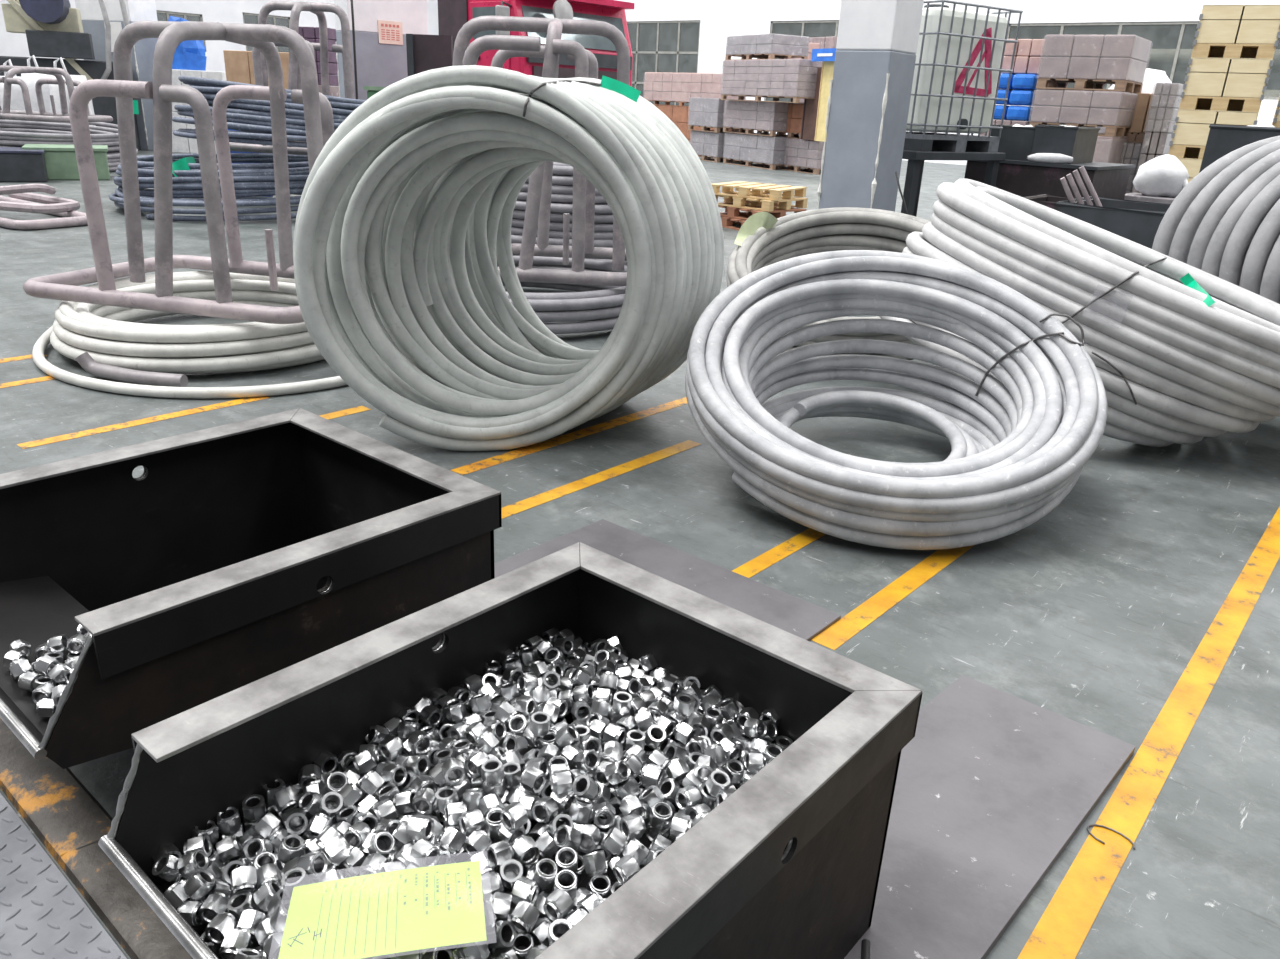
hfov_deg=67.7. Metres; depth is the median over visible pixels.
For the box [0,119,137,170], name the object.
coil
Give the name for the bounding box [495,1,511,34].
mirror
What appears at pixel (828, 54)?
sign
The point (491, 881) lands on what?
nut
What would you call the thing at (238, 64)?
cartons
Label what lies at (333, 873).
nut
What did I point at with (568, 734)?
nut
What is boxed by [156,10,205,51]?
window
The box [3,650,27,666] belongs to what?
nut
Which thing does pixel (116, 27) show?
paper notice
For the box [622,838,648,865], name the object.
nut
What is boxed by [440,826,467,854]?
nut
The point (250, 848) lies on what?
nut
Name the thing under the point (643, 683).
nut
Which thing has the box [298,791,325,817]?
nut
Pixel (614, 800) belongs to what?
nut
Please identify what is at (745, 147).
cartons
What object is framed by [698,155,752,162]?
wooden pallet
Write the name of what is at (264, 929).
nut
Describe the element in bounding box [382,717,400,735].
nut
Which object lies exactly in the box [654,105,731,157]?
cartons
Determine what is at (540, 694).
nut
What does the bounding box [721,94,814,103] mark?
wooden pallet
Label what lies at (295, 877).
nut
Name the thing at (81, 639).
nut
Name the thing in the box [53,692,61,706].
nut
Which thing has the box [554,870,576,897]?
nut
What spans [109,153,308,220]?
coil
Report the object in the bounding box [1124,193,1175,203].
stone block
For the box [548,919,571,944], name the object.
nut
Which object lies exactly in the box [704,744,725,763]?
nut
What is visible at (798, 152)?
cartons
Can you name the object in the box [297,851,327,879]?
nut
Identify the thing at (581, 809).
nut
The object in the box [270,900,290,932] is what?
nut
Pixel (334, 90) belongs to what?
cartons
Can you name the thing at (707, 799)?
nut
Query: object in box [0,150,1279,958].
floor
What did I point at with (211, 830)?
nut
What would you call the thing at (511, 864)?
nut
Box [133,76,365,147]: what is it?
coil
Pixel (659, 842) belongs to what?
nut
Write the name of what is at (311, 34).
cartons
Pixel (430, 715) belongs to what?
nut
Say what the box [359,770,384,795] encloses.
nut
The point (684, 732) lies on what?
nut
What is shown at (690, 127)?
wooden pallet
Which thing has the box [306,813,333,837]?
nut
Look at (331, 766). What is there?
nut
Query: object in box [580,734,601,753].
nut
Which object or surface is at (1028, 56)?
cartons
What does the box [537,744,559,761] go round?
nut
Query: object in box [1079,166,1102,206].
rod
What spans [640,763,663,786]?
nut
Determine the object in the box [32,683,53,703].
nut
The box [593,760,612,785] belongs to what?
nut
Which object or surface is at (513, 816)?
nut
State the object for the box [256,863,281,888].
nut
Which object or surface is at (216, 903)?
nut
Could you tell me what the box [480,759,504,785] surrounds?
nut
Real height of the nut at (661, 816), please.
0.036 m
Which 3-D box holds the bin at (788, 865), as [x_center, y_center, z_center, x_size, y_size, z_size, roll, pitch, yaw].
[-0.180,0.650,1.639,0.834,0.566,1.058,20,27,37]
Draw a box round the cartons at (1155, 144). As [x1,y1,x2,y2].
[1132,132,1171,192]
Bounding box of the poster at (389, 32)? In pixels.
[378,20,402,44]
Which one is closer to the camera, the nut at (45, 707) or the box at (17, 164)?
the nut at (45, 707)
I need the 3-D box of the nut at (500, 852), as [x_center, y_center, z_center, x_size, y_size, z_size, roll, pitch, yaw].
[-0.218,0.585,1.488,0.036,0.038,0.039,-14,27,-35]
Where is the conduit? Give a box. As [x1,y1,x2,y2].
[350,0,357,98]
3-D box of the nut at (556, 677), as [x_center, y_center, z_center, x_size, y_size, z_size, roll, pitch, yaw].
[-0.180,0.406,1.922,0.037,0.045,0.045,-5,23,-18]
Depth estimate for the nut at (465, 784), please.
1.62 m
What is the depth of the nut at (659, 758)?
1.69 m
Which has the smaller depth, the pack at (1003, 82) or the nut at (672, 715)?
the nut at (672, 715)
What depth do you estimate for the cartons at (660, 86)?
28.34 m
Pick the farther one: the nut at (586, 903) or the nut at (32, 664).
the nut at (32, 664)
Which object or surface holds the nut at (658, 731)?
on the heap at (560, 652)
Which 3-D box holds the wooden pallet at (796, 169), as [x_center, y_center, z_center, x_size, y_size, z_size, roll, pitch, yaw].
[4.384,-7.778,23.933,1.200,0.130,1.652,-9,24,-27]
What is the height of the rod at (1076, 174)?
0.500 m
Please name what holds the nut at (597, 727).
on the heap at (560, 652)
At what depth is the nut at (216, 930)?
1.40 m
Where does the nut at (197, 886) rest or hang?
on the heap at (560, 652)
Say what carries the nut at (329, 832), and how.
on the heap at (560, 652)
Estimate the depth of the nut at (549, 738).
1.73 m
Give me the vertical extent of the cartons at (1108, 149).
1.310 m
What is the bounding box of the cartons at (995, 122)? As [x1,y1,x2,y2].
[980,120,1030,135]
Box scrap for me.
[1086,824,1134,849]
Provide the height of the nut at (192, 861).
0.044 m
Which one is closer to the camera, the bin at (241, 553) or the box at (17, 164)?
the bin at (241, 553)
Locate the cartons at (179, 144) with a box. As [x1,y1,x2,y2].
[172,69,225,152]
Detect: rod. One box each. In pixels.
[1060,177,1075,203]
[1066,173,1083,203]
[1073,170,1092,205]
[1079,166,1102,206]
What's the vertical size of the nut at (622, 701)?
0.033 m
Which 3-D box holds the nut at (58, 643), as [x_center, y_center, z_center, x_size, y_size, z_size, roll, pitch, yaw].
[-1.256,0.355,2.063,0.038,0.042,0.038,-1,22,-9]
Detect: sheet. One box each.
[406,34,452,75]
[1098,68,1175,133]
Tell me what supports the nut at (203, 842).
on the heap at (560, 652)
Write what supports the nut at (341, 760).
on the heap at (560, 652)
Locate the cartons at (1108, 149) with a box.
[1092,136,1128,163]
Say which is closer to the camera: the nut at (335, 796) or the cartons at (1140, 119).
the nut at (335, 796)
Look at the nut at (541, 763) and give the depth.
1.67 m
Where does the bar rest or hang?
on the floor
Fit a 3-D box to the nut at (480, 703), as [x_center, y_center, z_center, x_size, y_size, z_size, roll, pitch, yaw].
[-0.308,0.433,1.848,0.044,0.042,0.037,17,26,32]
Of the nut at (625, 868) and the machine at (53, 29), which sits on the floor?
the machine at (53, 29)
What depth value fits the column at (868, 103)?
7.93 m
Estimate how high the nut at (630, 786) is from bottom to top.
0.044 m
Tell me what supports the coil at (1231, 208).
on the floor
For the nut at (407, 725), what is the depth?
1.79 m
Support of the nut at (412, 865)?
on the heap at (560, 652)
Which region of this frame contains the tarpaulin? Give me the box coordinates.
[168,16,206,70]
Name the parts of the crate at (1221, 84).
panel, panel, board, panel, crate lid, panel, panel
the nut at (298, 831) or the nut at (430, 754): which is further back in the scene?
the nut at (430, 754)
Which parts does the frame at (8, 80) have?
stub post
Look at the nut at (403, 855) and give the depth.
1.47 m
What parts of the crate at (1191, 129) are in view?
board, panel, panel, panel, crate lid, panel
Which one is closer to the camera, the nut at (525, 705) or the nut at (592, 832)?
the nut at (592, 832)
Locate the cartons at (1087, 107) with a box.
[1031,89,1137,125]
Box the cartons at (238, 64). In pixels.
[223,50,288,88]
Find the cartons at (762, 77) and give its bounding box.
[722,59,822,97]
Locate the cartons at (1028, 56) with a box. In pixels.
[1001,39,1044,74]
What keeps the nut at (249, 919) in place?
on the heap at (560, 652)
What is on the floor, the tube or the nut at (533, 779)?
the tube
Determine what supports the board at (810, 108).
on the cartons at (798, 152)
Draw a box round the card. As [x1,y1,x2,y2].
[278,860,486,958]
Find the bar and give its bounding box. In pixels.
[0,718,192,958]
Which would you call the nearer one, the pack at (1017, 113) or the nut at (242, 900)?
the nut at (242, 900)
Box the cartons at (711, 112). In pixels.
[689,97,737,127]
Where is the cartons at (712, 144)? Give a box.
[690,130,725,156]
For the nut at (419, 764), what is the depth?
1.69 m
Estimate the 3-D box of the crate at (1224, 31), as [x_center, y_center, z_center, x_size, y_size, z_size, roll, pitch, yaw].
[6.672,-4.956,10.652,0.799,0.518,1.014,15,25,28]
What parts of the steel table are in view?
leg, leg, leg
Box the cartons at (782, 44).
[726,34,808,55]
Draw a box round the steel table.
[901,150,1005,216]
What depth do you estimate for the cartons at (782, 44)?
23.45 m
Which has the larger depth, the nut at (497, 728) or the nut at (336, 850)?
the nut at (497, 728)
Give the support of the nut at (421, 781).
on the heap at (560, 652)
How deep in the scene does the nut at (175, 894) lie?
1.44 m
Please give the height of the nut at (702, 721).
0.040 m
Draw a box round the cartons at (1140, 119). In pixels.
[1128,93,1164,132]
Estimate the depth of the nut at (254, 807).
1.61 m
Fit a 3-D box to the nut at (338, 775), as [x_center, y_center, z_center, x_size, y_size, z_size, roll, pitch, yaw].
[-0.523,0.524,1.646,0.039,0.044,0.044,-10,25,-29]
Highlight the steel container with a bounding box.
[964,159,1135,199]
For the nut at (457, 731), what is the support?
on the heap at (560, 652)
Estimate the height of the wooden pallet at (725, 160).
0.130 m
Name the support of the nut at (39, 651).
in the bin at (241, 553)
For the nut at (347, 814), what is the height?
0.038 m
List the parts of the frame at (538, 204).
stub post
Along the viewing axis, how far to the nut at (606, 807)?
1.57 m
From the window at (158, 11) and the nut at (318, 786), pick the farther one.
the window at (158, 11)
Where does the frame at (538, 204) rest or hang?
on the coil at (598, 307)
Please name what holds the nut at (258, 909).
on the heap at (560, 652)
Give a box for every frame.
[0,65,112,122]
[0,183,87,229]
[23,21,333,323]
[229,1,354,154]
[453,16,629,285]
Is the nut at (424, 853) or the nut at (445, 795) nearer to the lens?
the nut at (424, 853)
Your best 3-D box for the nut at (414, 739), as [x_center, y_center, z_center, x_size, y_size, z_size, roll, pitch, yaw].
[-0.394,0.473,1.716,0.037,0.042,0.037,-16,28,-39]
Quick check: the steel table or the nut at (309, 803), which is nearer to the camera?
the nut at (309, 803)
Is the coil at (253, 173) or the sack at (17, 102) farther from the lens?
the sack at (17, 102)
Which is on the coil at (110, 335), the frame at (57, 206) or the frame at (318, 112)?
the frame at (318, 112)
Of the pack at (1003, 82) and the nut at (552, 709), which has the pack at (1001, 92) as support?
the pack at (1003, 82)
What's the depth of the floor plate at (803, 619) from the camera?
3.23 m
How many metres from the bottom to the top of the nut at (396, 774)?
0.042 m
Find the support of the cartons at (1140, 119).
on the wooden pallet at (1132, 137)
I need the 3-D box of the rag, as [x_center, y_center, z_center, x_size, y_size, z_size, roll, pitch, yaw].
[3.903,-3.062,9.091,0.433,0.088,0.124,20,27,37]
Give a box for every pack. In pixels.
[993,105,1008,119]
[996,89,1021,105]
[998,74,1019,89]
[1006,105,1032,120]
[1009,90,1039,105]
[1012,74,1038,90]
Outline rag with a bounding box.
[1027,153,1072,163]
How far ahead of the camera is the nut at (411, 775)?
1.66 m
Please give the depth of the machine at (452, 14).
13.28 m
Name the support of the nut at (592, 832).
on the heap at (560, 652)
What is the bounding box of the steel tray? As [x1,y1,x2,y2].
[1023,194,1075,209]
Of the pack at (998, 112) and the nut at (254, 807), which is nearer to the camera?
the nut at (254, 807)
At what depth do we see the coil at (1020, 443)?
4.07 m
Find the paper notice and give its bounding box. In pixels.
[104,22,121,51]
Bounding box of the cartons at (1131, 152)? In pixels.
[1120,142,1142,193]
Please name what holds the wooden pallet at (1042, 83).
on the cartons at (1087, 107)
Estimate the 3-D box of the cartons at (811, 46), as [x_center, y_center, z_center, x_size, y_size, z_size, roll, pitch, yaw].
[4.132,-11.072,24.826,0.714,0.496,0.888,-4,23,-17]
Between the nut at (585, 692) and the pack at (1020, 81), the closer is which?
the nut at (585, 692)
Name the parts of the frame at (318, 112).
stub post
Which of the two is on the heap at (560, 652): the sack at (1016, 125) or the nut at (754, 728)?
the nut at (754, 728)
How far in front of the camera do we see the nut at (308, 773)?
1.67 m
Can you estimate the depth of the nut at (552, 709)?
1.81 m
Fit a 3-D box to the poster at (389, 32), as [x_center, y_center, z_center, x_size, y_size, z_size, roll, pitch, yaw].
[-3.988,-7.147,15.274,0.421,0.333,0.015,-16,28,-39]
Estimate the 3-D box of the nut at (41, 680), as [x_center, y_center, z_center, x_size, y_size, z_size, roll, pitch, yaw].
[-1.212,0.421,1.944,0.034,0.036,0.042,20,28,38]
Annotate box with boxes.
[0,147,47,181]
[21,144,109,179]
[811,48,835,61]
[991,125,1035,160]
[1031,125,1100,163]
[1199,124,1279,171]
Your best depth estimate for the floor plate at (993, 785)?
2.17 m
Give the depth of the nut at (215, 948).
1.41 m
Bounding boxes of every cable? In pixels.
[861,939,869,958]
[895,172,907,213]
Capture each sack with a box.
[0,59,24,120]
[21,55,50,111]
[47,57,95,125]
[1013,124,1032,126]
[1133,154,1188,197]
[1249,124,1273,126]
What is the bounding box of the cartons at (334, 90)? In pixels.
[318,85,338,96]
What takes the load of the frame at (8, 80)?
on the coil at (13, 133)
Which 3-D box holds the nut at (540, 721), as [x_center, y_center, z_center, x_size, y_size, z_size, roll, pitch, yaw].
[-0.181,0.445,1.736,0.040,0.033,0.034,17,26,31]
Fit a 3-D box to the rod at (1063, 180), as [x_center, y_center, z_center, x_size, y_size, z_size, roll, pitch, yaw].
[3.322,-2.076,7.299,0.297,0.439,0.036,5,22,5]
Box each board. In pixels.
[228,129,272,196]
[800,67,821,139]
[814,61,834,141]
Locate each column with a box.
[75,0,157,149]
[334,0,427,99]
[817,0,923,211]
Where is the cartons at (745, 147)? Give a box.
[724,132,798,164]
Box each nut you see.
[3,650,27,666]
[9,658,32,679]
[10,639,30,656]
[18,671,41,691]
[31,661,43,675]
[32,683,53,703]
[34,655,58,675]
[34,676,55,694]
[35,643,49,658]
[36,698,55,716]
[44,651,62,662]
[47,634,68,651]
[48,662,70,683]
[52,685,66,698]
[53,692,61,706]
[62,642,76,658]
[64,656,78,668]
[64,669,73,683]
[66,652,80,659]
[67,634,86,653]
[152,844,181,861]
[152,853,179,881]
[163,881,191,909]
[171,874,185,883]
[177,850,208,878]
[177,901,203,926]
[183,869,214,899]
[184,834,211,855]
[192,820,218,845]
[199,892,228,923]
[201,878,230,901]
[201,932,220,956]
[205,912,237,945]
[216,835,242,862]
[217,806,240,834]
[220,929,250,958]
[222,823,243,842]
[223,859,250,884]
[227,890,256,920]
[230,866,256,893]
[236,909,265,938]
[242,794,265,821]
[244,838,272,860]
[252,852,276,870]
[253,812,281,839]
[253,880,282,911]
[254,918,277,947]
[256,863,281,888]
[257,906,267,914]
[262,779,285,804]
[263,932,283,958]
[267,889,290,915]
[269,828,289,852]
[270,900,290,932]
[273,786,298,812]
[278,834,303,863]
[281,857,299,876]
[281,867,310,898]
[285,810,308,834]
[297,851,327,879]
[298,764,321,788]
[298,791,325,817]
[302,838,322,854]
[303,780,326,795]
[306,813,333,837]
[314,752,337,772]
[315,826,341,849]
[316,866,343,882]
[319,791,343,816]
[322,836,351,865]
[325,771,348,792]
[336,805,358,825]
[338,750,356,770]
[338,783,363,806]
[339,768,363,784]
[339,847,365,876]
[343,821,370,848]
[352,749,376,773]
[353,810,377,832]
[357,794,377,821]
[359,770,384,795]
[360,853,387,875]
[365,725,388,745]
[367,831,394,856]
[371,798,396,822]
[374,819,399,834]
[376,783,398,802]
[378,736,403,760]
[379,862,404,872]
[381,763,406,786]
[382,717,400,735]
[392,820,412,848]
[393,789,415,813]
[393,844,413,868]
[396,949,421,958]
[397,717,419,738]
[398,770,417,790]
[405,754,429,775]
[406,814,433,840]
[406,862,419,868]
[408,730,432,753]
[410,839,439,866]
[411,775,436,792]
[412,788,435,814]
[420,705,442,726]
[422,745,439,766]
[429,762,452,787]
[434,843,450,865]
[435,786,458,813]
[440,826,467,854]
[441,758,464,783]
[444,698,466,720]
[444,776,470,798]
[444,802,466,826]
[448,723,468,739]
[458,941,489,958]
[459,809,484,834]
[461,674,482,692]
[463,788,485,809]
[463,830,491,856]
[464,722,483,745]
[465,751,489,777]
[467,773,483,788]
[467,851,494,874]
[470,693,491,713]
[475,731,499,754]
[478,793,503,817]
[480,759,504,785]
[481,871,502,901]
[482,720,506,740]
[482,778,505,797]
[483,902,496,930]
[484,809,501,837]
[486,841,513,869]
[486,920,516,947]
[486,942,495,954]
[489,892,511,920]
[494,702,517,725]
[498,823,525,844]
[499,681,519,700]
[500,749,524,767]
[500,802,527,829]
[500,859,522,889]
[502,666,523,683]
[503,735,527,754]
[504,762,520,788]
[505,785,530,803]
[508,714,529,736]
[510,901,539,933]
[511,835,538,864]
[511,876,538,904]
[511,933,533,958]
[513,695,536,715]
[517,674,537,692]
[517,794,539,818]
[520,767,545,793]
[523,854,538,876]
[525,757,547,777]
[528,917,551,945]
[529,686,549,703]
[530,711,550,736]
[532,797,558,822]
[532,858,556,889]
[534,891,550,919]
[535,829,559,858]
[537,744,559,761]
[538,701,559,722]
[538,732,559,756]
[542,670,559,688]
[543,889,573,920]
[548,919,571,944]
[549,814,574,834]
[550,769,571,793]
[550,791,575,811]
[554,824,581,849]
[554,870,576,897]
[555,724,579,748]
[555,847,577,873]
[558,690,574,708]
[561,745,582,768]
[563,908,587,926]
[568,797,593,822]
[569,667,590,685]
[571,700,590,720]
[572,774,597,799]
[573,684,593,702]
[575,749,599,770]
[577,893,602,913]
[578,824,600,852]
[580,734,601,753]
[583,850,607,876]
[587,874,611,897]
[588,719,608,741]
[590,780,610,803]
[591,698,610,717]
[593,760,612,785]
[594,802,614,829]
[599,672,617,691]
[600,747,623,762]
[600,826,627,855]
[603,723,626,744]
[605,760,630,784]
[605,796,623,817]
[606,784,621,805]
[612,692,631,714]
[613,855,640,884]
[614,775,639,798]
[616,716,637,737]
[619,795,645,816]
[619,814,645,840]
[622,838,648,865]
[623,753,642,777]
[625,730,645,750]
[628,678,649,695]
[635,709,657,731]
[639,785,664,810]
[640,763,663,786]
[645,725,665,748]
[645,821,670,841]
[646,749,669,769]
[649,802,672,830]
[649,834,671,850]
[656,715,675,737]
[658,778,680,802]
[659,675,679,696]
[663,743,687,761]
[666,710,688,725]
[666,758,690,782]
[670,813,692,837]
[674,693,694,716]
[674,722,696,743]
[675,786,701,810]
[682,769,703,789]
[685,736,707,754]
[686,803,710,818]
[691,716,710,736]
[694,755,716,781]
[699,782,715,807]
[703,707,722,729]
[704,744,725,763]
[706,770,730,796]
[710,723,733,743]
[717,697,738,719]
[719,737,740,760]
[723,759,743,784]
[744,718,766,738]
[744,750,765,772]
[764,744,782,764]
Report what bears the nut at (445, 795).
on the heap at (560, 652)
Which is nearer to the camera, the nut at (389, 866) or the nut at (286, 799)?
the nut at (389, 866)
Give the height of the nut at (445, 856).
0.040 m
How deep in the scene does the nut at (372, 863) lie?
1.46 m
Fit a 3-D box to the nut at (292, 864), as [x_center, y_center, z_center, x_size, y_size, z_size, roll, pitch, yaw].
[-0.537,0.613,1.492,0.042,0.043,0.039,-5,23,-19]
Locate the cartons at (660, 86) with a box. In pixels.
[644,72,745,101]
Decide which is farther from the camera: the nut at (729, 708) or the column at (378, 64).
the column at (378, 64)
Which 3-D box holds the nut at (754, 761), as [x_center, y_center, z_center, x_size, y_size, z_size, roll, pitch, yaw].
[0.203,0.500,1.693,0.035,0.042,0.036,0,22,-7]
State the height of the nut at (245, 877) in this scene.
0.044 m
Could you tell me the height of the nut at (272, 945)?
0.040 m
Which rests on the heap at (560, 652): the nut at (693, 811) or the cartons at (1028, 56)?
the nut at (693, 811)
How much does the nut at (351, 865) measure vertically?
0.042 m
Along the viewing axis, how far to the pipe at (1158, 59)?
28.81 m
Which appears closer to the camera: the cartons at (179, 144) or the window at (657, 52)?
the cartons at (179, 144)
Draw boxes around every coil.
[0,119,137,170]
[32,271,346,398]
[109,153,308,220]
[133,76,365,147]
[293,65,723,450]
[427,255,626,333]
[511,162,625,260]
[685,250,1106,549]
[726,207,930,359]
[879,179,1279,446]
[1152,136,1279,303]
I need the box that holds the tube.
[75,352,187,386]
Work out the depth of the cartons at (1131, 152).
13.18 m
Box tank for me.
[903,0,1022,152]
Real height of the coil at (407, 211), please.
1.594 m
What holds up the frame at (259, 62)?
on the coil at (253, 173)
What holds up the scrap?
on the floor
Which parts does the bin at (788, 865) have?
chute panel, rim rail, floor panel, rim rail, rim rail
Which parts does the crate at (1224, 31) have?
panel, panel, panel, board, crate lid, panel, panel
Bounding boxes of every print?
[381,24,398,27]
[381,29,399,40]
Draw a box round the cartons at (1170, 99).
[1146,83,1183,132]
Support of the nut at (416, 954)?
on the heap at (560, 652)
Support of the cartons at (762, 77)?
on the wooden pallet at (723, 97)
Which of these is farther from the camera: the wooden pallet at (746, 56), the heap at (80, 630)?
the wooden pallet at (746, 56)
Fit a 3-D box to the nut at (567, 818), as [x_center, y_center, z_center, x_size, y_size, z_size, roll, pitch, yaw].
[-0.127,0.563,1.552,0.038,0.045,0.045,-4,23,-17]
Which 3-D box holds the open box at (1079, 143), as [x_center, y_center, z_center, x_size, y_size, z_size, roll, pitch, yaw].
[4.188,-3.305,9.409,0.408,0.334,0.814,18,26,34]
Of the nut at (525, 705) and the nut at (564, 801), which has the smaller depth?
the nut at (564, 801)
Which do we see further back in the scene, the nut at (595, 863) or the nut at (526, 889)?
the nut at (595, 863)
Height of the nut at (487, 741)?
0.044 m
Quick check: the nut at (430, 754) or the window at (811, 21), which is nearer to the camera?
the nut at (430, 754)
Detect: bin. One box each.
[0,408,501,768]
[98,542,922,958]
[363,86,385,98]
[1056,196,1170,248]
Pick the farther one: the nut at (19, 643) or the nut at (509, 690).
the nut at (19, 643)
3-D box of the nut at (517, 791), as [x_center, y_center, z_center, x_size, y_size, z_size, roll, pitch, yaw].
[-0.206,0.542,1.623,0.035,0.044,0.044,19,27,35]
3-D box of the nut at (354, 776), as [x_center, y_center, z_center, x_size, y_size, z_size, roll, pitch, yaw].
[-0.513,0.535,1.699,0.039,0.044,0.035,9,23,16]
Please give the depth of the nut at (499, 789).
1.61 m
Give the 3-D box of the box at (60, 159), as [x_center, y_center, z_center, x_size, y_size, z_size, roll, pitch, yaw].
[-8.743,-4.859,14.621,1.110,0.460,0.860,-9,24,-26]
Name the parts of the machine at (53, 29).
panel, motor, ladder rail, control panel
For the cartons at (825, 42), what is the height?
0.746 m
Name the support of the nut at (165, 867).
on the heap at (560, 652)
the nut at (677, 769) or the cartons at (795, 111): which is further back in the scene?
the cartons at (795, 111)
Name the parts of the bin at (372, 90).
bin lid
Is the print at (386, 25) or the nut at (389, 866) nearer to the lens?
the nut at (389, 866)
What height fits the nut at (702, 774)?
0.037 m
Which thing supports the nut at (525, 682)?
on the heap at (560, 652)
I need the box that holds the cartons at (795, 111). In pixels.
[779,104,803,132]
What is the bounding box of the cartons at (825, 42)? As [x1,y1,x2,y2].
[808,37,836,48]
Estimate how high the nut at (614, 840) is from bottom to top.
0.044 m
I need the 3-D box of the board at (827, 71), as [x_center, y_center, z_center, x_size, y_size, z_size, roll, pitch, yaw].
[4.439,-8.657,21.909,0.120,1.728,0.963,-9,24,-27]
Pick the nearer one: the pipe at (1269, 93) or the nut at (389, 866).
the nut at (389, 866)
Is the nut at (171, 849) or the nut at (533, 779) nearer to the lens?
the nut at (171, 849)
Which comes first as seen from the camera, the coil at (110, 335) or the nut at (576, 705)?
the nut at (576, 705)
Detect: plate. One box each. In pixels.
[0,793,126,958]
[429,675,1135,958]
[494,519,840,640]
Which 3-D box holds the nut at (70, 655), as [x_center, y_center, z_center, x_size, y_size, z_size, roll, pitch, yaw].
[-1.218,0.390,2.062,0.035,0.036,0.042,11,23,19]
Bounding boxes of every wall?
[0,0,438,71]
[617,0,1279,164]
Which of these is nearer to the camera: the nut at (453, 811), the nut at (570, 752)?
the nut at (453, 811)
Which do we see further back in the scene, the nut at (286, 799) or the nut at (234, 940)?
the nut at (286, 799)
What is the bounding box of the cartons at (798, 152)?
[784,138,825,168]
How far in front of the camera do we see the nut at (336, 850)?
1.46 m
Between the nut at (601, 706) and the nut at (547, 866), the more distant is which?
the nut at (601, 706)
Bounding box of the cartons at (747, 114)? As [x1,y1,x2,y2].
[724,100,799,130]
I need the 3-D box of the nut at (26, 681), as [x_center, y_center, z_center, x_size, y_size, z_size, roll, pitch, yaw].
[-1.244,0.412,1.948,0.033,0.038,0.039,7,22,10]
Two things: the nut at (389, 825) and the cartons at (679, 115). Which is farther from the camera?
the cartons at (679, 115)
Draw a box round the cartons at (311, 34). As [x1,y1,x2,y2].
[298,26,339,85]
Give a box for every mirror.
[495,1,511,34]
[553,0,572,18]
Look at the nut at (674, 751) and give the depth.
1.73 m
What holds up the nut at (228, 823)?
on the heap at (560, 652)
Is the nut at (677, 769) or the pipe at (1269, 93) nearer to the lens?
the nut at (677, 769)
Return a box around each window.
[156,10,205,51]
[242,12,289,50]
[627,20,700,104]
[627,23,1279,105]
[764,20,838,100]
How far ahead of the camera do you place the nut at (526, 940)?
1.39 m
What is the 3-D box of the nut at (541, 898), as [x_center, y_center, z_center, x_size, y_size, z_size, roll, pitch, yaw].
[-0.142,0.648,1.448,0.035,0.041,0.036,15,25,28]
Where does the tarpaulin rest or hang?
on the cartons at (179, 144)
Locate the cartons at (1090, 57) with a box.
[1038,35,1151,82]
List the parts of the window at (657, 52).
frame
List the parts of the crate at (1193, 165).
crate lid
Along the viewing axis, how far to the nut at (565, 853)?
1.48 m
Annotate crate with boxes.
[1168,109,1258,158]
[1178,157,1201,182]
[1179,57,1273,111]
[1191,5,1279,58]
[1272,96,1279,127]
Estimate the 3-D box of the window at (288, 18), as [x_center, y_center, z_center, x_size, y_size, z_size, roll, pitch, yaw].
[-13.851,-16.122,35.632,0.080,2.200,1.900,20,27,37]
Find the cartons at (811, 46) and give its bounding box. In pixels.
[791,43,819,58]
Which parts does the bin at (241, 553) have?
chute panel, rim rail, rim rail, floor panel, rim rail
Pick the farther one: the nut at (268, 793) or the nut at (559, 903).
the nut at (268, 793)
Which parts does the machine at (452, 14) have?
panel, door, wiper panel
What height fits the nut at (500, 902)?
0.041 m
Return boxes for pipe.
[1146,49,1279,72]
[1263,90,1279,96]
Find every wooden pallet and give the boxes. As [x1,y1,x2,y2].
[648,100,689,106]
[688,125,753,132]
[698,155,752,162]
[711,181,806,200]
[715,192,807,211]
[718,202,806,219]
[720,212,749,230]
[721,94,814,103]
[723,127,787,136]
[723,158,810,169]
[725,54,807,59]
[776,165,820,174]
[777,132,800,138]
[1029,122,1130,136]
[1036,78,1142,93]
[1126,132,1144,142]
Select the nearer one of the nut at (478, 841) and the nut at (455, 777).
the nut at (478, 841)
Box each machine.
[0,0,140,149]
[438,0,634,86]
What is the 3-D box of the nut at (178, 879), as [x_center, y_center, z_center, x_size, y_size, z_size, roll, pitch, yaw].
[-0.725,0.632,1.520,0.037,0.043,0.036,22,29,40]
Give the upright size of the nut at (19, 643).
0.039 m
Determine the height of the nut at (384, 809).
0.041 m
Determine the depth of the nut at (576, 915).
1.39 m
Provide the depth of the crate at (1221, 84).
10.47 m
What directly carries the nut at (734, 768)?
on the heap at (560, 652)
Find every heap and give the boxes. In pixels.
[10,624,88,684]
[171,628,792,958]
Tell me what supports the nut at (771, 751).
on the heap at (560, 652)
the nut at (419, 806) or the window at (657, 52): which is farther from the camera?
the window at (657, 52)
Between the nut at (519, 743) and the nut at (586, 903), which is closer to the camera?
the nut at (586, 903)
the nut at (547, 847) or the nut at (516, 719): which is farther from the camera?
the nut at (516, 719)
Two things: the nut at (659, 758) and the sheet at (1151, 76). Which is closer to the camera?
the nut at (659, 758)

